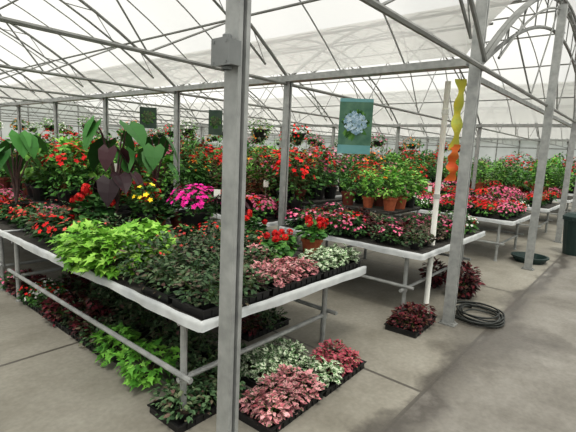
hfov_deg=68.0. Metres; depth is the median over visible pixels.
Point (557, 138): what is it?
roof truss
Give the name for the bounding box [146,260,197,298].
potted fuchsia
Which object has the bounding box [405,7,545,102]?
hoop
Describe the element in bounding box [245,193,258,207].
petunia
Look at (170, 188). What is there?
pot
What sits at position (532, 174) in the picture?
potted shrub
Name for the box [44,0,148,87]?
hoop
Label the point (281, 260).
plant
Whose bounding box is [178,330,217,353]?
potted fuchsia
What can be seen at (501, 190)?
petunia
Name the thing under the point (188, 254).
potted fuchsia
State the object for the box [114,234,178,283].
potted fuchsia
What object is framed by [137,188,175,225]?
geranium
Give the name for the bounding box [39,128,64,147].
potted mandevilla
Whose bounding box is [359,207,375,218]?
potted coleus
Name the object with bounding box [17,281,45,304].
begonias
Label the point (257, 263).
plant
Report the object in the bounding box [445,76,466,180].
streamer
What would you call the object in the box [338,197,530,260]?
bench
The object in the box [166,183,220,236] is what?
petunia
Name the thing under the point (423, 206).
potted impatiens
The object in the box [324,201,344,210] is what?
potted impatiens
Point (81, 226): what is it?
vine
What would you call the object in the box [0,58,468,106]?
beam
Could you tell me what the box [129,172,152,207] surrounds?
potted shrub
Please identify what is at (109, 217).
potted fuchsia
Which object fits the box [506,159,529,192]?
potted shrub
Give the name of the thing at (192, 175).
potted lantana
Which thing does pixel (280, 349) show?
plant
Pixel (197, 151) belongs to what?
potted shrub
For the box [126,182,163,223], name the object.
marigold
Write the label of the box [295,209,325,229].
potted impatiens
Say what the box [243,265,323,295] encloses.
tray
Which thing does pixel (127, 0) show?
hoop
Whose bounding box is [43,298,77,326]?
potted coleus
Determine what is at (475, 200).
petunia
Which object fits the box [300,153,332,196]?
potted lantana
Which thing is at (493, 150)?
wall
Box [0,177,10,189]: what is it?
pot
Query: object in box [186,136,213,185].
potted shrub
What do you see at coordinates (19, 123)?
support post
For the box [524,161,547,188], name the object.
potted mandevilla
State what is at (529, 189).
petunia
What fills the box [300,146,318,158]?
hydrangea
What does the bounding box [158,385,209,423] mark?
potted fuchsia
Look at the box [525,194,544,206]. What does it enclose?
petunia
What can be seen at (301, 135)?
pot
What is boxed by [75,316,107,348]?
potted fuchsia
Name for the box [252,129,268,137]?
pot
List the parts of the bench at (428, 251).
leg, rail, leg, rail, rail, leg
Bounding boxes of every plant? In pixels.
[82,116,146,210]
[239,386,272,417]
[240,348,269,379]
[244,243,267,266]
[245,259,278,282]
[249,356,278,384]
[250,342,283,366]
[251,390,292,428]
[253,372,289,405]
[255,261,295,287]
[261,258,292,277]
[266,346,296,373]
[268,337,297,359]
[271,363,305,394]
[271,380,306,416]
[278,263,303,283]
[280,340,310,367]
[283,256,301,273]
[285,368,325,405]
[291,256,318,278]
[296,355,322,381]
[297,248,321,266]
[308,347,336,371]
[308,356,344,388]
[310,245,336,259]
[310,250,337,271]
[318,338,352,359]
[322,246,349,269]
[324,243,340,252]
[326,353,352,376]
[334,243,360,265]
[336,347,362,369]
[369,212,382,222]
[410,229,435,245]
[415,223,430,236]
[419,221,437,230]
[428,227,449,241]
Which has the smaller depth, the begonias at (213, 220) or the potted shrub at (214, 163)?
the begonias at (213, 220)
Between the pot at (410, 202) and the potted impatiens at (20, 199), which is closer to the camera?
the potted impatiens at (20, 199)
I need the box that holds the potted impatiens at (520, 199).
[514,195,528,204]
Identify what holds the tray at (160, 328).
on the floor
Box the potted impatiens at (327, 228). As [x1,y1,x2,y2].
[312,211,341,232]
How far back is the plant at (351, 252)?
3.61 m
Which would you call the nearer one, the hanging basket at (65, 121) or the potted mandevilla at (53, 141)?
the potted mandevilla at (53, 141)
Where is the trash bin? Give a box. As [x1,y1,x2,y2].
[562,212,575,255]
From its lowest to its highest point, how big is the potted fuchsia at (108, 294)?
0.209 m
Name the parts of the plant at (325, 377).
pot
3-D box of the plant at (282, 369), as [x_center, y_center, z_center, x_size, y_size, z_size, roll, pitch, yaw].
[0.006,1.119,2.931,0.268,0.187,0.244,5,9,14]
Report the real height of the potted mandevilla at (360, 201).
0.638 m
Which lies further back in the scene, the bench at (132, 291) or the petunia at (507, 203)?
the petunia at (507, 203)
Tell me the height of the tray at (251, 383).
0.055 m
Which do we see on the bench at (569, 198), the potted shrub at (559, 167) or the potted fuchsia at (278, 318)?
the potted shrub at (559, 167)
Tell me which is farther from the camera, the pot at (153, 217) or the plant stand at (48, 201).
the plant stand at (48, 201)
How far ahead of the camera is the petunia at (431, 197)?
8.10 m
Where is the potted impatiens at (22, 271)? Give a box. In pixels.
[0,269,24,288]
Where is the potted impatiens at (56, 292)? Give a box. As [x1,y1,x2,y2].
[51,288,74,302]
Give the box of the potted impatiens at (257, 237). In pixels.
[244,231,269,254]
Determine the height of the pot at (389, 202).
0.180 m
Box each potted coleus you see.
[4,272,31,291]
[10,278,36,294]
[23,271,41,285]
[26,275,48,290]
[38,292,71,319]
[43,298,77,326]
[54,271,84,294]
[58,291,87,309]
[65,297,106,325]
[68,310,95,339]
[76,277,103,293]
[88,308,115,328]
[241,314,263,336]
[269,206,286,218]
[356,218,380,236]
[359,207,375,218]
[363,214,375,227]
[369,221,392,239]
[386,309,410,328]
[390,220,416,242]
[391,304,417,320]
[398,313,423,333]
[401,302,420,314]
[407,305,432,328]
[413,304,436,322]
[418,257,446,287]
[436,219,452,236]
[445,266,484,298]
[459,260,482,286]
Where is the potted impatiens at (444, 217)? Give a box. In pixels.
[425,214,448,230]
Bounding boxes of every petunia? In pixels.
[0,187,26,203]
[0,195,8,204]
[37,204,60,216]
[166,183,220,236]
[212,194,252,214]
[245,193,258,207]
[246,195,264,214]
[251,197,277,218]
[253,195,278,215]
[412,193,426,204]
[421,195,433,207]
[439,197,454,212]
[440,184,451,192]
[441,186,455,195]
[443,180,455,185]
[467,197,482,213]
[473,188,491,198]
[475,201,497,217]
[476,194,495,203]
[479,199,498,215]
[485,180,501,187]
[487,186,500,196]
[488,188,511,200]
[493,204,515,219]
[496,195,517,202]
[498,201,519,217]
[505,200,526,212]
[506,187,520,196]
[511,191,527,200]
[520,191,532,202]
[525,181,534,191]
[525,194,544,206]
[543,190,559,203]
[545,187,561,196]
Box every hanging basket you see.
[10,118,28,130]
[26,117,40,131]
[40,111,59,131]
[53,117,66,131]
[61,121,73,134]
[77,106,100,130]
[147,129,158,138]
[153,120,167,137]
[162,118,180,137]
[180,112,198,136]
[209,135,219,141]
[248,109,273,138]
[250,117,269,140]
[290,113,311,141]
[293,140,303,145]
[305,127,320,145]
[314,133,324,147]
[371,124,386,148]
[403,134,420,149]
[437,142,448,151]
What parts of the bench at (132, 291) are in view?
leg, rail, rail, leg, rail, rail, leg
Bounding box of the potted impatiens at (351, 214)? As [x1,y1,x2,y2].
[336,209,365,230]
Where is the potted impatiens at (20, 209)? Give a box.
[12,204,51,231]
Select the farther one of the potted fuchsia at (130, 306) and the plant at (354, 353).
the potted fuchsia at (130, 306)
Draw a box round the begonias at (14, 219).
[4,207,34,227]
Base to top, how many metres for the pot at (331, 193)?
0.193 m
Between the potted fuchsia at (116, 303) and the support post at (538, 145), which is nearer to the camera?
the potted fuchsia at (116, 303)
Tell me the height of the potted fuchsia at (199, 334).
0.208 m
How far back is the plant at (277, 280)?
2.91 m
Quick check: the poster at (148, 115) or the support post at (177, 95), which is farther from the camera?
the poster at (148, 115)
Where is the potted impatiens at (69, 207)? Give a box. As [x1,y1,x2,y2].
[63,207,97,233]
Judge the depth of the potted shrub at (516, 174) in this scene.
12.32 m
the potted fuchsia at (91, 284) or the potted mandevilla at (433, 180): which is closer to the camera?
the potted fuchsia at (91, 284)
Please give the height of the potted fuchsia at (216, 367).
0.193 m
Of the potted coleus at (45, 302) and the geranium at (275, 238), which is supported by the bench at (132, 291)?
the geranium at (275, 238)
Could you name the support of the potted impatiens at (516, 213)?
on the bench at (526, 216)
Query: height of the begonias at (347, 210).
0.246 m
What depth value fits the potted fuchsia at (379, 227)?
4.74 m
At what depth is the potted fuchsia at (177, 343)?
3.41 m
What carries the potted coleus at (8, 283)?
in the tray at (10, 291)
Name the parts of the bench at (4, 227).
leg, rail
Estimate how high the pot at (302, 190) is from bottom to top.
0.170 m
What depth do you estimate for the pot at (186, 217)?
4.53 m
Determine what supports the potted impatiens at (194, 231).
on the bench at (132, 291)
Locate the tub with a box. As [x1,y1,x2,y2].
[511,251,549,264]
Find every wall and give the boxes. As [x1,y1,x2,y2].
[0,97,278,156]
[289,137,575,187]
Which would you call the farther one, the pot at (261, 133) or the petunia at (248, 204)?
the pot at (261, 133)
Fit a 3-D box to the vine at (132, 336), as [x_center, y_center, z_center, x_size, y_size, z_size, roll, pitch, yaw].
[-1.303,0.971,3.263,0.426,0.302,0.467,-2,10,-28]
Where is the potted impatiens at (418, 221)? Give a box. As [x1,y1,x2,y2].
[405,212,425,230]
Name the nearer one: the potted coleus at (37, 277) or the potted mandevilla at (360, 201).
the potted coleus at (37, 277)
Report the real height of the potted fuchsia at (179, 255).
0.287 m
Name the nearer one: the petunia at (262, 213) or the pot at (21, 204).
the pot at (21, 204)
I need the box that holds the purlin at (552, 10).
[493,10,554,20]
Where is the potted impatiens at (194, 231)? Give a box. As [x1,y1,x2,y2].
[172,223,202,247]
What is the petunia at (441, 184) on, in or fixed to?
on the bench at (549, 207)
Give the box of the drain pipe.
[423,81,450,303]
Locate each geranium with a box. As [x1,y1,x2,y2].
[66,183,118,229]
[119,189,139,208]
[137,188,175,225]
[244,209,267,243]
[258,231,292,259]
[271,229,299,258]
[294,215,329,258]
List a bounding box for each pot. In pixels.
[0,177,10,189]
[3,201,29,214]
[21,179,35,194]
[25,182,36,196]
[30,185,48,200]
[43,125,53,130]
[49,190,58,202]
[56,190,77,206]
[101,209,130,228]
[104,205,131,210]
[105,259,127,276]
[129,211,142,227]
[137,214,156,223]
[155,214,165,225]
[160,186,172,196]
[170,212,181,228]
[178,209,210,236]
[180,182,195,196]
[181,129,193,135]
[184,290,202,305]
[193,339,207,353]
[198,295,218,309]
[242,284,256,297]
[245,325,256,334]
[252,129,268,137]
[254,210,268,218]
[257,321,268,329]
[266,186,277,196]
[279,185,293,198]
[287,198,302,216]
[291,133,305,139]
[291,220,301,227]
[295,189,306,199]
[301,236,322,258]
[309,186,325,199]
[324,186,337,198]
[332,227,345,235]
[338,183,347,191]
[341,191,355,204]
[348,230,359,237]
[354,193,364,203]
[362,196,374,207]
[372,195,383,205]
[373,141,382,146]
[382,196,397,210]
[395,195,407,208]
[405,197,416,207]
[406,144,415,148]
[410,241,419,249]
[475,182,484,188]
[568,186,574,193]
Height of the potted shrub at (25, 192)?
0.890 m
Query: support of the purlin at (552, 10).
attached to the arch
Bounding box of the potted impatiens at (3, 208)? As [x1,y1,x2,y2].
[0,200,28,222]
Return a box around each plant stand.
[10,185,140,210]
[246,191,342,211]
[336,201,420,220]
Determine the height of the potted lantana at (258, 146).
0.807 m
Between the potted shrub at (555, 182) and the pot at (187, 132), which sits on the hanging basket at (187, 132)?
the pot at (187, 132)
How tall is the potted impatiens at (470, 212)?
0.223 m
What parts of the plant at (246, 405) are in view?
pot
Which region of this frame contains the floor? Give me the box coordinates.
[0,172,575,431]
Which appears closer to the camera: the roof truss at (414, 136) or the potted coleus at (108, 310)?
the potted coleus at (108, 310)
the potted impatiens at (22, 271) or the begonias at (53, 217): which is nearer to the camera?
the begonias at (53, 217)
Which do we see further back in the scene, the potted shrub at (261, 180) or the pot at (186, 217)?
the potted shrub at (261, 180)
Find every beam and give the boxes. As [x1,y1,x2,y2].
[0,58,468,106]
[109,124,571,126]
[247,134,568,140]
[481,78,571,127]
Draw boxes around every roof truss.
[0,0,175,93]
[0,0,287,84]
[0,24,103,99]
[0,59,53,103]
[0,89,16,106]
[0,91,168,126]
[0,93,139,125]
[0,94,200,126]
[0,96,118,126]
[20,84,222,125]
[58,80,281,127]
[106,74,333,127]
[172,124,278,135]
[180,66,398,127]
[247,124,337,136]
[291,57,479,128]
[296,127,380,137]
[336,123,427,139]
[360,0,486,70]
[385,136,439,143]
[399,123,476,139]
[480,123,539,141]
[480,137,519,146]
[483,0,575,122]
[540,138,567,147]
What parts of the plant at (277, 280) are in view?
pot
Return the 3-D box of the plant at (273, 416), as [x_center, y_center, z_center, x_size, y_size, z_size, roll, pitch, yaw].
[-0.103,1.173,2.588,0.263,0.176,0.227,3,9,5]
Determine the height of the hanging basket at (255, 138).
0.655 m
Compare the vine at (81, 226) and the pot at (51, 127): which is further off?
the pot at (51, 127)
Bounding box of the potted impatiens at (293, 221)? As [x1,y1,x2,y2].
[284,208,306,227]
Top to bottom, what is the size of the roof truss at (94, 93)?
1.606 m
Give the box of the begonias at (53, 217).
[32,211,83,246]
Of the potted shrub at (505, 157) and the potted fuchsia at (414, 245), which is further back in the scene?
the potted shrub at (505, 157)
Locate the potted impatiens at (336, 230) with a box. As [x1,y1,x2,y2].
[324,213,353,235]
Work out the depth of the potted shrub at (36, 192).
5.51 m
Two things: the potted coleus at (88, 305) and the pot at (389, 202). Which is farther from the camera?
the pot at (389, 202)
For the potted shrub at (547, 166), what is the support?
on the bench at (569, 198)
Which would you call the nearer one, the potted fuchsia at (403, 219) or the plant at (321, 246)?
the plant at (321, 246)
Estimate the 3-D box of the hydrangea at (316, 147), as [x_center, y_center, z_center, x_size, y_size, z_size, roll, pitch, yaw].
[0.682,-1.000,9.502,0.782,1.062,0.828,6,9,19]
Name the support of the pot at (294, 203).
on the potted mandevilla at (294, 203)
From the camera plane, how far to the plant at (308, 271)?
3.17 m
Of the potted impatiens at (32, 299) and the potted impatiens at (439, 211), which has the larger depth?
the potted impatiens at (439, 211)
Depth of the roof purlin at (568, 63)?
11.07 m
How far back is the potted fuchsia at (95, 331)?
3.36 m
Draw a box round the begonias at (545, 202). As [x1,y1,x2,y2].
[541,196,548,206]
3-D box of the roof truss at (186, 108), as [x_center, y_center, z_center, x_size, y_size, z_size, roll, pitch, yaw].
[-0.979,-3.413,11.266,0.042,1.606,7.960,10,11,39]
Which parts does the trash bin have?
lid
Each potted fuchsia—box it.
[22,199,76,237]
[33,293,55,309]
[51,201,92,224]
[53,272,78,283]
[59,306,88,327]
[68,298,96,312]
[71,280,89,296]
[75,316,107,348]
[78,282,101,299]
[87,323,120,349]
[88,283,113,298]
[89,286,113,309]
[92,313,123,334]
[95,292,116,311]
[97,213,134,228]
[97,287,119,302]
[105,290,128,307]
[106,320,135,342]
[107,299,134,320]
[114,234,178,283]
[114,301,143,326]
[122,298,143,315]
[126,308,154,331]
[132,304,157,319]
[133,256,179,293]
[140,225,209,271]
[140,309,166,329]
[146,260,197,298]
[146,317,175,348]
[147,378,190,415]
[156,246,204,287]
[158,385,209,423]
[159,323,191,347]
[163,319,176,338]
[166,329,207,358]
[172,267,216,305]
[173,326,201,342]
[174,243,219,276]
[174,353,202,379]
[177,251,217,291]
[177,369,209,401]
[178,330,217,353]
[182,228,219,265]
[188,274,219,309]
[188,380,216,414]
[190,339,217,371]
[191,220,220,253]
[192,357,217,384]
[193,264,219,293]
[196,253,219,275]
[198,361,217,392]
[205,333,244,358]
[205,350,217,369]
[207,247,219,260]
[209,369,246,403]
[212,274,252,305]
[214,231,256,252]
[217,262,255,284]
[240,342,251,364]
[242,265,272,297]
[243,246,265,273]
[249,245,281,269]
[251,310,275,329]
[263,307,287,325]
[368,224,389,241]
[374,214,393,228]
[393,216,416,231]
[399,220,422,239]
[401,228,430,249]
[437,213,452,220]
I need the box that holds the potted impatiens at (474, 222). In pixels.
[465,216,476,230]
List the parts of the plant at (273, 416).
pot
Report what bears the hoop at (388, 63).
attached to the ceiling
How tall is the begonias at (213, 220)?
0.237 m
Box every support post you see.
[17,105,21,133]
[53,102,58,143]
[103,98,108,140]
[173,91,179,211]
[200,127,202,141]
[211,0,250,431]
[278,82,291,234]
[279,127,281,150]
[331,127,335,152]
[394,127,399,161]
[438,0,489,327]
[471,127,481,188]
[521,4,567,270]
[535,141,539,160]
[553,98,575,242]
[571,181,575,211]
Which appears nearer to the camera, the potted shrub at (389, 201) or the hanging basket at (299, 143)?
the potted shrub at (389, 201)
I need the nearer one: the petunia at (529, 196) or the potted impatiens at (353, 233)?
the potted impatiens at (353, 233)
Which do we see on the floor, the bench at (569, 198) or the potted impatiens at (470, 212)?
the bench at (569, 198)
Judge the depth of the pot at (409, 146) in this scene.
13.66 m
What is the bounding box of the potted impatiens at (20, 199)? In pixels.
[10,196,31,206]
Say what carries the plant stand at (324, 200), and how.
on the bench at (272, 221)
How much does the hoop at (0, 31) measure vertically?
1.518 m
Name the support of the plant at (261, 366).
in the tray at (251, 383)
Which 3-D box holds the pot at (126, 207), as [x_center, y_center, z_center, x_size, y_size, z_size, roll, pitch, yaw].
[-1.918,0.019,4.800,0.307,0.246,0.314,-2,10,-29]
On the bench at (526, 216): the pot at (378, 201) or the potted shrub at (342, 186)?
the potted shrub at (342, 186)
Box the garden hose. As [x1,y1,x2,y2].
[455,300,504,327]
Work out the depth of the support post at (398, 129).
12.94 m
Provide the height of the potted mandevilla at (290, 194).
0.864 m
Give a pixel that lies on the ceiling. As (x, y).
(356, 34)
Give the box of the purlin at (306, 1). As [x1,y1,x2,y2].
[0,0,319,73]
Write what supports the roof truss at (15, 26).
on the beam at (450, 64)
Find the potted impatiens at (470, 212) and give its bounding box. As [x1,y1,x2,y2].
[466,202,481,215]
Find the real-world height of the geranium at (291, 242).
0.279 m
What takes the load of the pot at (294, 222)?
on the potted impatiens at (293, 221)
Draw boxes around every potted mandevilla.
[8,152,32,192]
[34,141,93,206]
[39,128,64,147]
[42,138,69,177]
[54,126,82,154]
[70,133,123,204]
[119,167,163,227]
[132,139,164,191]
[170,136,208,181]
[190,140,221,191]
[194,146,222,190]
[256,148,280,187]
[263,149,323,216]
[267,144,307,198]
[297,145,340,199]
[347,161,374,203]
[351,157,377,192]
[357,164,382,195]
[362,158,383,190]
[398,148,424,179]
[404,160,428,186]
[425,149,446,179]
[428,156,447,182]
[493,154,514,174]
[509,150,533,181]
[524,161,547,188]
[559,163,575,193]
[562,158,575,185]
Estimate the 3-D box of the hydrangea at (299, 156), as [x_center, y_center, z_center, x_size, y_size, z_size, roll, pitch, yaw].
[0.248,-0.650,7.025,0.507,0.688,0.536,-3,10,-33]
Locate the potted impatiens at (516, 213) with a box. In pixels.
[507,202,525,216]
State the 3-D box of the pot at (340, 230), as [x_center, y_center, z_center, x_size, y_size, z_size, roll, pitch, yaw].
[0.588,0.183,5.004,0.173,0.092,0.169,7,10,25]
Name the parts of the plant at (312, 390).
pot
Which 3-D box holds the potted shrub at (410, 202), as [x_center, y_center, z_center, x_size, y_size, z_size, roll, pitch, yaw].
[1.772,-0.398,6.198,0.558,0.544,0.596,6,9,22]
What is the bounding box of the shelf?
[337,201,420,214]
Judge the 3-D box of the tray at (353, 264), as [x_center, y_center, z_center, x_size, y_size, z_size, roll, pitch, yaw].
[0.337,0.411,3.570,0.324,0.055,0.564,10,11,39]
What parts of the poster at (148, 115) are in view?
panel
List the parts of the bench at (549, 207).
leg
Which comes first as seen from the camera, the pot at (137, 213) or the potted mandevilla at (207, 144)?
the pot at (137, 213)
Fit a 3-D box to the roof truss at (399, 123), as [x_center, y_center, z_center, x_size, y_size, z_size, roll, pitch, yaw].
[5.940,-3.790,15.800,0.042,1.606,7.960,10,11,39]
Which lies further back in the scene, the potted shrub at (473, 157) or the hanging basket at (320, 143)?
the hanging basket at (320, 143)
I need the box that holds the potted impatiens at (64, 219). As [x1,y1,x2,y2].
[50,217,97,247]
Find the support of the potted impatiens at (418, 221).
on the bench at (428, 251)
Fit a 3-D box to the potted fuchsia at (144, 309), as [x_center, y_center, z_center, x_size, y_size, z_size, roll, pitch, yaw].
[-1.205,0.918,3.859,0.278,0.188,0.259,-4,11,-36]
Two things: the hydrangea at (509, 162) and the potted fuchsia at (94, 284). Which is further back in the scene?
the hydrangea at (509, 162)
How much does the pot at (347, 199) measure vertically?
0.189 m
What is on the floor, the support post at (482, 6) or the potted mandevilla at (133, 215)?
the support post at (482, 6)
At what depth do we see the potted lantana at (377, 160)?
11.73 m
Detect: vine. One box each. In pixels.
[46,219,116,258]
[54,226,128,273]
[69,224,151,279]
[90,322,146,367]
[97,217,171,258]
[111,337,179,390]
[118,218,178,265]
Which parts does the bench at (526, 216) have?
rail, rail, leg, rail, leg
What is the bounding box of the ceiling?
[0,0,575,138]
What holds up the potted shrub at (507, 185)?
on the bench at (569, 198)
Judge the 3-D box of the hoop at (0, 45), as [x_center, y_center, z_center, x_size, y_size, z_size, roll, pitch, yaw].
[-7.298,-2.997,6.226,0.020,1.518,7.952,10,11,39]
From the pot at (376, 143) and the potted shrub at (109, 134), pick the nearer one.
the potted shrub at (109, 134)
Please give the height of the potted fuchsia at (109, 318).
0.201 m
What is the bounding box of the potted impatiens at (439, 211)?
[426,210,447,221]
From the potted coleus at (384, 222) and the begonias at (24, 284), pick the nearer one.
the begonias at (24, 284)
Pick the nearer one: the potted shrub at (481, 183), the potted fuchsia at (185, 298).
the potted fuchsia at (185, 298)
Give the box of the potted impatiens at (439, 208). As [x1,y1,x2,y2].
[430,199,447,209]
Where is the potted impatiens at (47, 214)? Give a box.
[27,214,54,233]
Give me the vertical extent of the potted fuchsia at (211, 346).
0.256 m
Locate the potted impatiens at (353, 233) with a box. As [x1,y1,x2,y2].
[340,217,369,238]
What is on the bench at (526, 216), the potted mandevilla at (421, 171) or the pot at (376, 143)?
the potted mandevilla at (421, 171)
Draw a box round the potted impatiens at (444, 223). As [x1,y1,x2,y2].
[436,219,452,239]
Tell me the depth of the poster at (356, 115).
5.99 m
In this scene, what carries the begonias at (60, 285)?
in the tray at (37, 309)
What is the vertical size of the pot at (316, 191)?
0.209 m
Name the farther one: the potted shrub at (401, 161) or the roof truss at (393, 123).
the roof truss at (393, 123)
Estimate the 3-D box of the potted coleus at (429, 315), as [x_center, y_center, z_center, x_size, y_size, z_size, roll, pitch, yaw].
[1.365,0.970,4.281,0.262,0.195,0.272,5,9,14]
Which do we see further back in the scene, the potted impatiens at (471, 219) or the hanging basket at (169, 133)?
the hanging basket at (169, 133)
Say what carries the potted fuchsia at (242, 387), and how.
in the tray at (174, 424)
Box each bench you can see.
[0,198,90,290]
[2,219,366,409]
[171,203,338,247]
[252,191,348,209]
[279,213,484,309]
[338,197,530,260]
[399,201,559,232]
[511,192,572,224]
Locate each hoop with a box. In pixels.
[0,31,85,94]
[0,45,69,96]
[8,0,125,90]
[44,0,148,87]
[127,0,207,82]
[176,0,212,38]
[209,63,423,123]
[299,0,340,69]
[341,43,512,123]
[379,1,404,63]
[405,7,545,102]
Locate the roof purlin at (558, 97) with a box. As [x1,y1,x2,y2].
[91,97,573,114]
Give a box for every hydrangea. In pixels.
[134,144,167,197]
[162,145,172,185]
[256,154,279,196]
[290,156,316,197]
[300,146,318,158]
[307,147,335,185]
[314,145,339,183]
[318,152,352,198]
[333,156,354,191]
[339,153,369,186]
[398,147,412,167]
[501,161,523,182]
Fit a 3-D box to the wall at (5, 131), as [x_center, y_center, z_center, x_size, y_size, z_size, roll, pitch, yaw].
[-10.601,-4.585,24.163,0.060,4.000,31.820,10,11,39]
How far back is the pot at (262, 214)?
5.76 m
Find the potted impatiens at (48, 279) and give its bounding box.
[29,278,64,296]
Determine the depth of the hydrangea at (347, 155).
12.08 m
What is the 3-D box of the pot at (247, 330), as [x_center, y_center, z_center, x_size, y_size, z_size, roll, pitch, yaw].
[-0.338,1.027,3.811,0.128,0.068,0.124,0,9,-19]
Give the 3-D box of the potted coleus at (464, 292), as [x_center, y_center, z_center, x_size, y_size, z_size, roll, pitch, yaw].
[2.099,0.811,5.102,0.443,0.411,0.394,4,9,7]
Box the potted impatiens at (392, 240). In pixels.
[376,224,406,244]
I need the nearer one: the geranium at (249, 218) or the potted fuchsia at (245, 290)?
the potted fuchsia at (245, 290)
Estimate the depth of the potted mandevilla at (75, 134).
10.41 m
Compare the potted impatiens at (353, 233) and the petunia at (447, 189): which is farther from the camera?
the petunia at (447, 189)
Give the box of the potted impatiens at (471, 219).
[452,214,480,232]
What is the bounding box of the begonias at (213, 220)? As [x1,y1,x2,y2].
[196,219,220,242]
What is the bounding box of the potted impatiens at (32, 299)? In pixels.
[24,286,50,306]
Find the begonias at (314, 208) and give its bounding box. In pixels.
[307,207,324,213]
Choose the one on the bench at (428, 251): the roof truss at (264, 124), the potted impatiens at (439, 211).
the potted impatiens at (439, 211)
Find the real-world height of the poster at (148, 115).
0.530 m
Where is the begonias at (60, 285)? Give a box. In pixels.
[39,283,69,302]
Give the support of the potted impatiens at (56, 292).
in the tray at (37, 309)
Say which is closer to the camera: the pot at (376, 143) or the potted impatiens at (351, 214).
the potted impatiens at (351, 214)
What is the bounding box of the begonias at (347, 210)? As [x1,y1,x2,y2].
[341,210,362,215]
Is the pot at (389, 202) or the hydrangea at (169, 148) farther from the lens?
the hydrangea at (169, 148)
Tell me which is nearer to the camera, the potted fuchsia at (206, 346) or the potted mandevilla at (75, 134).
the potted fuchsia at (206, 346)
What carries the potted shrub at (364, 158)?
on the bench at (526, 216)
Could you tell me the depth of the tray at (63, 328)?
3.75 m
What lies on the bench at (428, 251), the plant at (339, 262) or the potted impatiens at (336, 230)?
the potted impatiens at (336, 230)
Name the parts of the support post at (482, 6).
plate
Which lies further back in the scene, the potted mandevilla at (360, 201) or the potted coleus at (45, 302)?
the potted mandevilla at (360, 201)
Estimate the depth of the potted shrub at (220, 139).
12.39 m
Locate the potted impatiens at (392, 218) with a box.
[380,217,404,236]
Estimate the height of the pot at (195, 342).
0.077 m
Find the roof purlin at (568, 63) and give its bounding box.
[73,63,571,102]
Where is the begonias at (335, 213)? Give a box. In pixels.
[324,210,352,226]
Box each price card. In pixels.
[214,189,220,220]
[263,180,267,199]
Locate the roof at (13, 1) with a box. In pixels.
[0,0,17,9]
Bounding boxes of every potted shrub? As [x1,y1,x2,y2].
[2,132,54,194]
[11,134,51,196]
[13,147,61,200]
[31,150,78,202]
[33,142,56,193]
[45,131,89,189]
[45,139,109,194]
[66,137,114,185]
[89,175,111,218]
[99,129,148,203]
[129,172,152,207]
[144,154,182,196]
[158,167,193,228]
[170,130,209,196]
[180,151,208,183]
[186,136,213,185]
[191,156,220,191]
[207,159,221,192]
[211,135,222,154]
[245,162,267,195]
[246,149,279,199]
[246,157,272,194]
[246,158,258,192]
[247,140,259,181]
[247,143,277,179]
[265,143,278,153]
[277,142,302,182]
[288,154,315,199]
[331,156,370,204]
[341,173,356,190]
[351,158,372,191]
[358,167,382,207]
[373,160,407,210]
[375,158,406,195]
[381,147,405,180]
[387,162,421,208]
[394,170,429,207]
[396,158,413,185]
[398,150,412,169]
[404,139,434,182]
[416,155,437,180]
[435,156,447,181]
[443,161,458,182]
[457,157,482,186]
[471,159,492,188]
[478,154,495,178]
[486,160,504,181]
[486,163,500,182]
[489,164,511,187]
[491,157,510,181]
[494,164,516,188]
[500,164,520,189]
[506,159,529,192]
[514,165,529,191]
[523,161,557,192]
[526,158,553,186]
[543,166,560,193]
[545,152,574,187]
[545,153,561,186]
[546,162,571,197]
[549,167,575,195]
[556,166,573,187]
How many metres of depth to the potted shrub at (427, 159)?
14.29 m
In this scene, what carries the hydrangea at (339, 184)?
on the bench at (338, 194)
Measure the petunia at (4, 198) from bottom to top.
0.282 m
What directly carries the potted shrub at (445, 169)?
on the bench at (569, 198)
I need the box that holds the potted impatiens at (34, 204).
[26,202,47,217]
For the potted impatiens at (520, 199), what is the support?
on the bench at (549, 207)
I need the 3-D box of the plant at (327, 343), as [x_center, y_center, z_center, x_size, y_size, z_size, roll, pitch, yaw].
[0.364,1.059,3.369,0.271,0.205,0.265,-2,10,-27]
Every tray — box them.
[5,280,37,297]
[21,295,68,315]
[42,308,85,334]
[68,329,138,355]
[94,296,132,315]
[106,312,167,338]
[139,282,218,303]
[144,331,217,362]
[147,373,247,431]
[169,284,271,319]
[238,375,324,431]
[240,362,291,387]
[241,312,290,341]
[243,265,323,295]
[289,348,366,396]
[314,259,362,278]
[384,308,436,338]
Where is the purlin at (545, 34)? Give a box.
[485,34,554,42]
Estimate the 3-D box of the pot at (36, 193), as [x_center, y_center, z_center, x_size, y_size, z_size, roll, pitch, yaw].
[-3.247,-0.303,5.614,0.242,0.192,0.248,7,10,26]
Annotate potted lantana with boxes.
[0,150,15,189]
[186,154,219,189]
[247,146,271,167]
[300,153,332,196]
[321,163,341,186]
[356,148,384,177]
[362,165,390,205]
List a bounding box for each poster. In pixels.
[140,98,156,128]
[208,106,222,134]
[337,94,373,154]
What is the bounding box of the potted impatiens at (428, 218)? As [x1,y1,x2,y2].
[420,218,441,226]
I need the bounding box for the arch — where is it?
[483,0,575,72]
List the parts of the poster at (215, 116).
panel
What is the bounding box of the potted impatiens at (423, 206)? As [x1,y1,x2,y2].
[416,198,430,208]

